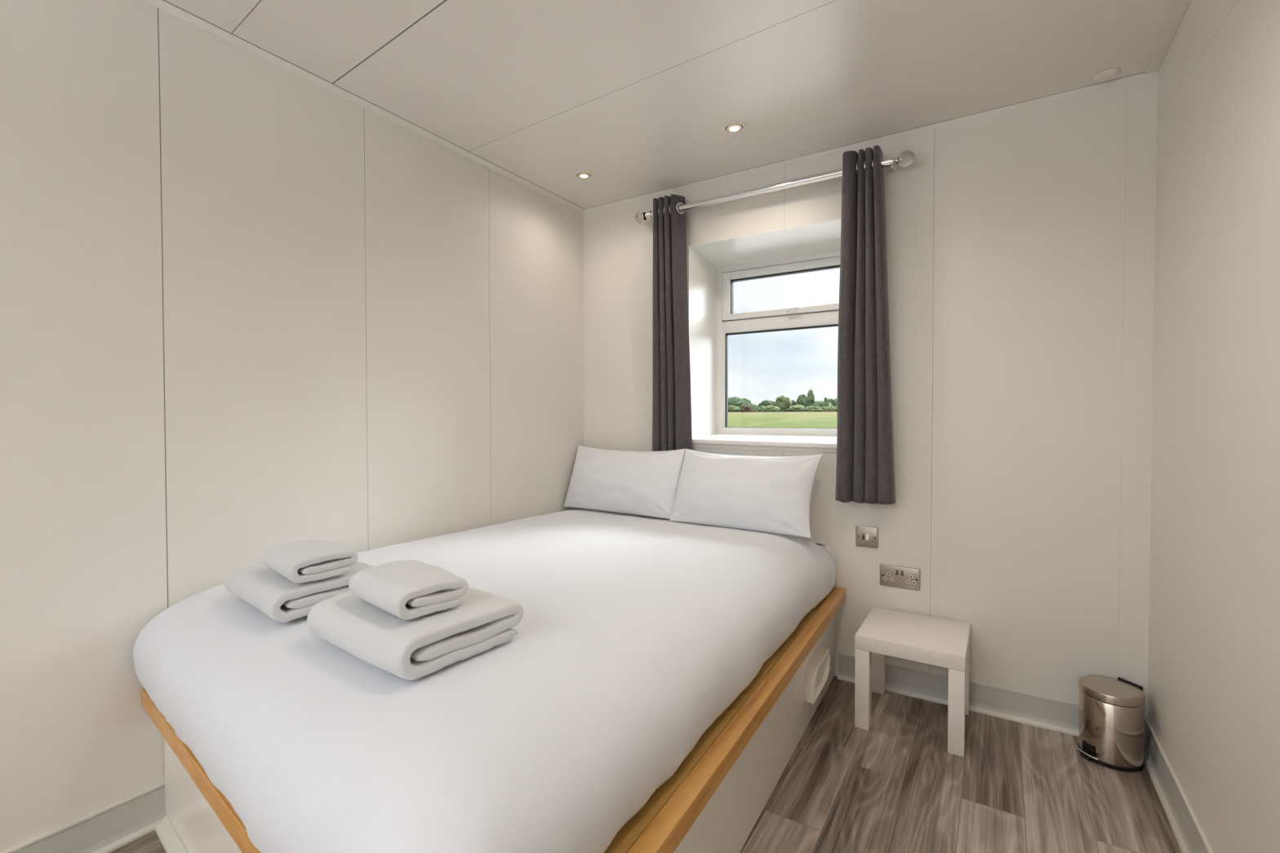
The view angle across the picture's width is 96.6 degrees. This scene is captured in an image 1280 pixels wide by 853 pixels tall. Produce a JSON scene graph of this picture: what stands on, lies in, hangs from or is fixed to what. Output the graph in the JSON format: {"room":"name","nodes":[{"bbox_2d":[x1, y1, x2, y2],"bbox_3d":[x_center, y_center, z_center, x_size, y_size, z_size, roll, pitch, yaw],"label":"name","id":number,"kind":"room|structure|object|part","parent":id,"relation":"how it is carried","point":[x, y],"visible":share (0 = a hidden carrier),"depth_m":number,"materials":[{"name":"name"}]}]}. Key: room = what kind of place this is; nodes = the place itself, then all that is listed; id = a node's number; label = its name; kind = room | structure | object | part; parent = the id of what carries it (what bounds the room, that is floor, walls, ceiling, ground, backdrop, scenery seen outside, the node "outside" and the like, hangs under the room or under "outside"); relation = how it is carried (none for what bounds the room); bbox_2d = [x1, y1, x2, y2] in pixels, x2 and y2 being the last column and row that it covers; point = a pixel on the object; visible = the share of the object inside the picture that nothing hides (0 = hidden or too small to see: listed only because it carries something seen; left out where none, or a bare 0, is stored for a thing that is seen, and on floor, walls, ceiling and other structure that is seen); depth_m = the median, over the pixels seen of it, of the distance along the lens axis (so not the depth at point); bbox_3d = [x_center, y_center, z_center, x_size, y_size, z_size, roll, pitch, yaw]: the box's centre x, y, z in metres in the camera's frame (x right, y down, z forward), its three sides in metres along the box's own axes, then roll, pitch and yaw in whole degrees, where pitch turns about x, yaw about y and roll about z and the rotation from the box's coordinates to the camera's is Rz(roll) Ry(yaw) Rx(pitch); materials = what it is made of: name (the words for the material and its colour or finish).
{"room":"bedroom","nodes":[
{"label":"bedroom","id":0,"kind":"room"},
{"bbox_2d":[0,0,583,852],"bbox_3d":[-1.784,-0.018,0.860,0.120,2.204,6.090,1,1,32],"label":"wall","id":1,"kind":"structure","parent":0,"point":[248,308],"depth_m":1.61,"materials":[{"name":"white paint"}]},
{"bbox_2d":[2,782,165,852],"bbox_3d":[-2.283,1.049,-0.044,0.021,0.107,3.752,1,1,32],"label":"baseboard","id":2,"kind":"structure","parent":1,"relation":"attached to","point":[104,830],"depth_m":1.44,"materials":[{"name":"white paint"}]},
{"bbox_2d":[142,0,584,213],"bbox_3d":[-1.794,-1.108,0.697,0.017,0.017,5.600,1,1,32],"label":"trim","id":3,"kind":"structure","parent":1,"relation":"attached to","point":[183,15],"depth_m":1.91,"materials":[{"name":"paint"}]},
{"bbox_2d":[108,675,1182,852],"bbox_3d":[-0.749,1.145,0.230,2.566,0.100,6.090,1,1,32],"label":"floor","id":4,"kind":"structure","parent":0,"point":[895,785],"depth_m":1.65,"materials":[{"name":"brown laminate"}]},
{"bbox_2d":[141,586,845,852],"bbox_3d":[-0.243,0.874,1.841,1.449,0.380,2.071,1,1,32],"label":"bed","id":5,"kind":"object","parent":4,"relation":"on","point":[713,802],"visible":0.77,"depth_m":1.38,"materials":[{"name":"brown wood"}]},
{"bbox_3d":[-0.738,0.722,1.056,1.463,0.045,0.042,1,1,39],"label":"foot rail","id":6,"kind":"part","parent":5,"relation":"part of","materials":[{"name":"brown wood"}]},
{"bbox_3d":[-0.749,0.911,1.113,1.385,0.335,0.018,1,1,39],"label":"foot panel","id":7,"kind":"part","parent":5,"relation":"part of","materials":[{"name":"white wood"}]},
{"bbox_3d":[0.319,0.713,1.483,0.042,0.045,2.073,1,1,30],"label":"rail","id":8,"kind":"part","parent":5,"relation":"part of","materials":[{"name":"brown wood"}]},
{"bbox_3d":[0.310,0.901,1.545,0.018,0.335,1.984,1,1,30],"label":"panel","id":9,"kind":"part","parent":5,"relation":"part of","materials":[{"name":"white wood"}]},
{"bbox_3d":[0.644,0.896,2.063,0.035,0.102,0.246,1,1,30],"label":"handle","id":10,"kind":"part","parent":5,"relation":"part of","materials":[{"name":"white plastic"}]},
{"bbox_2d":[814,542,835,587],"bbox_3d":[-0.225,0.587,1.960,1.330,0.192,1.834,1,1,32],"label":"mattress","id":11,"kind":"object","parent":5,"relation":"on","point":[827,548],"visible":0.08,"depth_m":2.35,"materials":[{"name":"white fabric"}]},
{"bbox_2d":[133,509,835,852],"bbox_3d":[-0.292,0.551,1.823,1.415,0.262,2.014,1,1,32],"label":"duvet","id":12,"kind":"object","parent":11,"relation":"on","point":[635,634],"visible":0.86,"depth_m":1.07,"materials":[{"name":"white fabric"}]},
{"bbox_2d":[224,561,373,622],"bbox_3d":[-0.844,0.390,1.436,0.328,0.078,0.265,1,1,39],"label":"bath towel","id":13,"kind":"object","parent":12,"relation":"on","point":[280,598],"visible":0.55,"depth_m":1.31,"materials":[{"name":"white fabric"}]},
{"bbox_2d":[262,539,358,583],"bbox_3d":[-0.802,0.320,1.385,0.204,0.063,0.156,1,1,41],"label":"hand towel","id":14,"kind":"object","parent":13,"relation":"on","point":[302,562],"visible":1,"depth_m":1.33,"materials":[{"name":"white fabric"}]},
{"bbox_2d":[306,586,523,679],"bbox_3d":[-0.461,0.392,1.167,0.350,0.085,0.287,1,1,37],"label":"bath towel","id":15,"kind":"object","parent":12,"relation":"on","point":[416,648],"visible":0.78,"depth_m":1.06,"materials":[{"name":"white fabric"}]},
{"bbox_2d":[348,560,468,620],"bbox_3d":[-0.462,0.318,1.136,0.211,0.064,0.151,1,1,41],"label":"hand towel","id":16,"kind":"object","parent":15,"relation":"on","point":[406,589],"visible":1,"depth_m":1.08,"materials":[{"name":"white fabric"}]},
{"bbox_2d":[563,444,684,519],"bbox_3d":[-0.097,0.257,2.781,0.656,0.313,0.170,1,1,32],"label":"pillow","id":17,"kind":"object","parent":12,"relation":"on","point":[644,483],"visible":0.98,"depth_m":2.69,"materials":[{"name":"white fabric"}]},
{"bbox_2d":[669,448,822,538],"bbox_3d":[0.425,0.265,2.401,0.640,0.315,0.181,1,1,35],"label":"pillow","id":18,"kind":"object","parent":12,"relation":"on","point":[765,494],"visible":1,"depth_m":2.32,"materials":[{"name":"white fabric"}]},
{"bbox_2d":[854,606,970,757],"bbox_3d":[0.991,0.895,2.063,0.338,0.327,0.352,1,1,32],"label":"side table","id":19,"kind":"object","parent":4,"relation":"on","point":[930,640],"visible":1,"depth_m":1.99,"materials":[{"name":"white paint"}]},
{"bbox_3d":[0.788,0.920,2.012,0.047,0.277,0.047,1,1,32],"label":"leg","id":20,"kind":"part","parent":19,"relation":"part of","materials":[{"name":"white paint"}]},
{"bbox_3d":[0.950,0.915,2.269,0.047,0.277,0.047,1,1,32],"label":"leg","id":21,"kind":"part","parent":19,"relation":"part of","materials":[{"name":"white paint"}]},
{"bbox_3d":[1.032,0.923,1.858,0.047,0.277,0.047,1,1,32],"label":"leg","id":22,"kind":"part","parent":19,"relation":"part of","materials":[{"name":"white paint"}]},
{"bbox_3d":[1.194,0.918,2.114,0.047,0.277,0.047,1,1,32],"label":"leg","id":23,"kind":"part","parent":19,"relation":"part of","materials":[{"name":"white paint"}]},
{"bbox_2d":[1073,675,1145,772],"bbox_3d":[1.506,0.946,1.833,0.182,0.232,0.182,1,1,32],"label":"pedal bin","id":24,"kind":"object","parent":4,"relation":"on","point":[1111,711],"visible":1,"depth_m":1.78,"materials":[{"name":"silver metal"}]},
{"bbox_3d":[1.512,0.846,1.830,0.166,0.028,0.166,1,1,32],"label":"lid","id":25,"kind":"part","parent":24,"relation":"part of","materials":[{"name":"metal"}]},
{"bbox_2d":[163,0,1174,208],"bbox_3d":[-0.751,-1.158,0.185,2.566,0.100,6.090,1,1,32],"label":"ceiling","id":26,"kind":"structure","parent":0,"point":[637,95],"depth_m":1.79,"materials":[{"name":"white paint"}]},
{"bbox_2d":[573,170,594,179],"bbox_3d":[-0.257,-1.151,2.612,0.092,0.008,0.092,1,1,32],"label":"recessed light","id":27,"kind":"object","parent":26,"relation":"in","point":[583,175],"visible":1,"depth_m":2.60,"materials":[{"name":"silver metal"}]},
{"bbox_2d":[722,120,746,133],"bbox_3d":[0.361,-1.143,2.182,0.092,0.008,0.092,1,1,32],"label":"recessed light","id":28,"kind":"object","parent":26,"relation":"in","point":[733,126],"visible":1,"depth_m":2.17,"materials":[{"name":"silver metal"}]},
{"bbox_2d":[1092,67,1121,81],"bbox_3d":[1.513,-1.136,1.847,0.072,0.010,0.072,1,1,32],"label":"detector cover","id":29,"kind":"object","parent":26,"relation":"attached to","point":[1107,74],"visible":1,"depth_m":1.84,"materials":[{"name":"paint"}]},
{"bbox_2d":[728,411,837,428],"bbox_3d":[127.520,-7.175,336.509,660.000,4.850,699.550,1,1,32],"label":"ground","id":30,"kind":"structure","parent":0,"point":[810,419],"depth_m":109.75,"materials":[{"name":"green plant"}]},
{"bbox_2d":[728,404,742,412],"bbox_3d":[37.446,-7.017,220.395,9.811,2.842,12.390,1,1,32],"label":"bush","id":31,"kind":"object","parent":30,"relation":"on","point":[731,408],"visible":0.59,"depth_m":216.88,"materials":[{"name":"green plant"}]},
{"bbox_2d":[728,396,755,405],"bbox_3d":[52.269,-12.424,322.990,30.292,8.938,28.710,1,1,32],"label":"broadleaf tree","id":32,"kind":"object","parent":30,"relation":"on","point":[732,400],"visible":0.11,"depth_m":315.72,"materials":[{"name":"green plant"}]},
{"bbox_2d":[732,400,759,408],"bbox_3d":[53.740,-10.281,290.952,15.747,6.229,16.399,1,1,32],"label":"broadleaf tree","id":33,"kind":"object","parent":30,"relation":"on","point":[739,403],"visible":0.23,"depth_m":287.04,"materials":[{"name":"green plant"}]},
{"bbox_2d":[739,404,753,412],"bbox_3d":[37.399,-6.480,199.132,4.781,2.805,4.933,1,1,32],"label":"bush","id":34,"kind":"object","parent":30,"relation":"on","point":[744,408],"visible":1,"depth_m":197.47,"materials":[{"name":"green plant"}]},
{"bbox_2d":[752,405,764,412],"bbox_3d":[43.771,-6.430,207.014,7.399,2.275,8.627,1,1,32],"label":"bush","id":35,"kind":"object","parent":30,"relation":"on","point":[760,409],"visible":0.62,"depth_m":205.29,"materials":[{"name":"green plant"}]},
{"bbox_2d":[757,400,775,407],"bbox_3d":[66.525,-10.649,297.681,10.103,6.507,11.854,1,1,32],"label":"broadleaf tree","id":36,"kind":"object","parent":30,"relation":"on","point":[766,402],"visible":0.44,"depth_m":293.99,"materials":[{"name":"green plant"}]},
{"bbox_2d":[761,404,779,412],"bbox_3d":[45.541,-6.314,198.914,6.634,2.426,5.862,1,1,32],"label":"bush","id":37,"kind":"object","parent":30,"relation":"on","point":[770,408],"visible":1,"depth_m":197.23,"materials":[{"name":"green plant"}]},
{"bbox_2d":[774,396,779,406],"bbox_3d":[56.629,-9.065,234.351,2.396,6.521,2.709,1,1,32],"label":"broadleaf tree","id":38,"kind":"object","parent":30,"relation":"on","point":[777,401],"visible":0.57,"depth_m":233.59,"materials":[{"name":"green plant"}]},
{"bbox_2d":[777,395,791,412],"bbox_3d":[56.171,-8.808,220.709,5.475,6.692,6.413,1,1,32],"label":"tree","id":39,"kind":"object","parent":30,"relation":"on","point":[784,402],"visible":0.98,"depth_m":218.85,"materials":[{"name":"green plant"}]},
{"bbox_2d":[778,408,791,412],"bbox_3d":[62.514,-7.338,247.395,12.292,1.941,12.180,1,1,32],"label":"bush","id":40,"kind":"object","parent":30,"relation":"on","point":[780,410],"visible":0.35,"depth_m":242.99,"materials":[{"name":"green plant"}]},
{"bbox_2d":[791,400,797,405],"bbox_3d":[81.369,-10.743,300.807,5.852,6.398,5.285,1,1,32],"label":"broadleaf tree","id":41,"kind":"object","parent":30,"relation":"on","point":[793,402],"visible":0.32,"depth_m":298.91,"materials":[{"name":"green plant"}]},
{"bbox_2d":[788,404,806,412],"bbox_3d":[52.621,-6.150,191.397,5.835,2.401,7.119,1,1,32],"label":"bush","id":42,"kind":"object","parent":30,"relation":"on","point":[797,408],"visible":1,"depth_m":189.68,"materials":[{"name":"green plant"}]},
{"bbox_2d":[796,394,807,412],"bbox_3d":[91.490,-13.171,321.053,7.843,10.176,8.972,1,1,32],"label":"broadleaf tree","id":43,"kind":"object","parent":30,"relation":"on","point":[802,398],"visible":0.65,"depth_m":318.81,"materials":[{"name":"green plant"}]},
{"bbox_2d":[805,389,814,406],"bbox_3d":[73.248,-11.069,245.112,4.129,9.859,4.327,1,1,32],"label":"slender tree","id":44,"kind":"object","parent":30,"relation":"on","point":[810,400],"visible":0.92,"depth_m":244.15,"materials":[{"name":"green plant"}]},
{"bbox_2d":[804,405,823,411],"bbox_3d":[60.848,-6.212,199.092,9.126,2.077,8.644,1,1,32],"label":"bush","id":45,"kind":"object","parent":30,"relation":"on","point":[809,408],"visible":0.71,"depth_m":197.93,"materials":[{"name":"green plant"}]},
{"bbox_2d":[812,400,833,407],"bbox_3d":[82.637,-9.252,260.904,11.611,5.396,11.284,1,1,32],"label":"broadleaf tree","id":46,"kind":"object","parent":30,"relation":"on","point":[817,403],"visible":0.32,"depth_m":258.25,"materials":[{"name":"green plant"}]},
{"bbox_2d":[823,396,829,406],"bbox_3d":[74.576,-8.766,227.772,2.504,6.096,2.354,1,1,32],"label":"broadleaf tree","id":47,"kind":"object","parent":30,"relation":"on","point":[826,403],"visible":0.67,"depth_m":227.29,"materials":[{"name":"green plant"}]},
{"bbox_2d":[822,405,835,411],"bbox_3d":[61.470,-5.807,185.095,4.107,1.948,3.714,1,1,32],"label":"bush","id":48,"kind":"object","parent":30,"relation":"on","point":[829,408],"visible":0.86,"depth_m":183.84,"materials":[{"name":"green plant"}]},
{"bbox_2d":[826,398,837,406],"bbox_3d":[113.299,-12.352,328.227,18.633,8.017,17.484,1,1,32],"label":"broadleaf tree","id":49,"kind":"object","parent":30,"relation":"on","point":[834,402],"visible":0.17,"depth_m":322.97,"materials":[{"name":"green plant"}]},
{"bbox_2d":[582,75,1157,717],"bbox_3d":[0.777,-0.054,2.625,2.326,2.204,0.370,1,1,32],"label":"wall","id":50,"kind":"structure","parent":0,"point":[1020,242],"depth_m":2.07,"materials":[{"name":"white paint"}]},
{"bbox_2d":[688,218,840,452],"bbox_3d":[0.665,-0.381,2.662,0.832,0.969,0.356,1,1,32],"label":"window","id":51,"kind":"structure","parent":50,"relation":"in","point":[714,267],"depth_m":2.80,"materials":[{"name":"white plastic"}]},
{"bbox_3d":[0.657,0.065,2.659,0.807,0.044,0.326,1,1,32],"label":"sill","id":52,"kind":"part","parent":51,"relation":"part of","materials":[{"name":"white plastic"}]},
{"bbox_3d":[0.749,-0.394,2.796,0.832,0.909,0.040,1,1,32],"label":"frame","id":53,"kind":"part","parent":51,"relation":"part of","materials":[{"name":"white plastic"}]},
{"bbox_3d":[0.744,-0.670,2.783,0.726,0.246,0.046,1,1,32],"label":"sash","id":54,"kind":"part","parent":51,"relation":"part of","materials":[{"name":"white plastic"}]},
{"bbox_3d":[0.736,-0.559,2.743,0.072,0.022,0.035,1,1,32],"label":"handle","id":55,"kind":"part","parent":51,"relation":"part of","materials":[{"name":"white plastic"}]},
{"bbox_2d":[635,149,915,223],"bbox_3d":[0.517,-1.018,2.486,1.241,0.060,0.109,1,1,32],"label":"curtain rod","id":56,"kind":"object","parent":50,"relation":"attached to","point":[906,157],"visible":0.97,"depth_m":2.39,"materials":[{"name":"silver metal"}]},
{"bbox_2d":[652,194,692,466],"bbox_3d":[0.143,-0.410,2.722,0.213,1.338,0.114,1,1,32],"label":"curtain","id":57,"kind":"object","parent":56,"relation":"hanging from","point":[671,392],"visible":0.92,"depth_m":2.69,"materials":[{"name":"grey fabric"}]},
{"bbox_2d":[835,145,895,504],"bbox_3d":[0.886,-0.385,2.232,0.216,1.371,0.095,1,1,32],"label":"curtain","id":58,"kind":"object","parent":56,"relation":"hanging from","point":[865,470],"visible":1,"depth_m":2.21,"materials":[{"name":"grey fabric"}]},
{"bbox_2d":[855,525,878,548],"bbox_3d":[0.922,0.449,2.317,0.086,0.086,0.012,1,1,32],"label":"light switch","id":59,"kind":"object","parent":50,"relation":"attached to","point":[865,536],"visible":1,"depth_m":2.32,"materials":[{"name":"silver metal"}]},
{"bbox_2d":[583,71,1158,213],"bbox_3d":[0.675,-1.145,2.444,2.326,0.015,0.009,1,1,32],"label":"trim","id":60,"kind":"structure","parent":50,"relation":"attached to","point":[1140,76],"depth_m":2.22,"materials":[{"name":"paint"}]},
{"bbox_2d":[880,564,919,591],"bbox_3d":[1.028,0.598,2.256,0.147,0.086,0.007,1,1,32],"label":"power socket","id":61,"kind":"object","parent":50,"relation":"attached to","point":[895,576],"visible":1,"depth_m":2.25,"materials":[{"name":"silver metal"}]},
{"bbox_2d":[837,653,1145,744],"bbox_3d":[1.242,1.007,2.121,0.981,0.100,0.021,1,1,32],"label":"baseboard","id":62,"kind":"structure","parent":50,"relation":"attached to","point":[1061,717],"depth_m":2.10,"materials":[{"name":"white paint"}]},
{"bbox_2d":[1147,0,1279,852],"bbox_3d":[0.284,0.006,-0.445,0.120,2.204,6.090,1,1,32],"label":"wall","id":63,"kind":"structure","parent":0,"point":[1214,668],"depth_m":1.27,"materials":[{"name":"white paint"}]},
{"bbox_2d":[1143,0,1191,74],"bbox_3d":[0.148,-1.092,-0.535,0.036,0.006,5.590,1,1,32],"label":"trim","id":64,"kind":"structure","parent":63,"relation":"attached to","point":[1177,11],"depth_m":1.65,"materials":[{"name":"paint"}]},
{"bbox_2d":[1143,716,1213,852],"bbox_3d":[0.159,1.054,-0.493,0.021,0.110,5.600,1,1,32],"label":"baseboard","id":65,"kind":"structure","parent":63,"relation":"attached to","point":[1190,837],"depth_m":1.55,"materials":[{"name":"white paint"}]}
]}

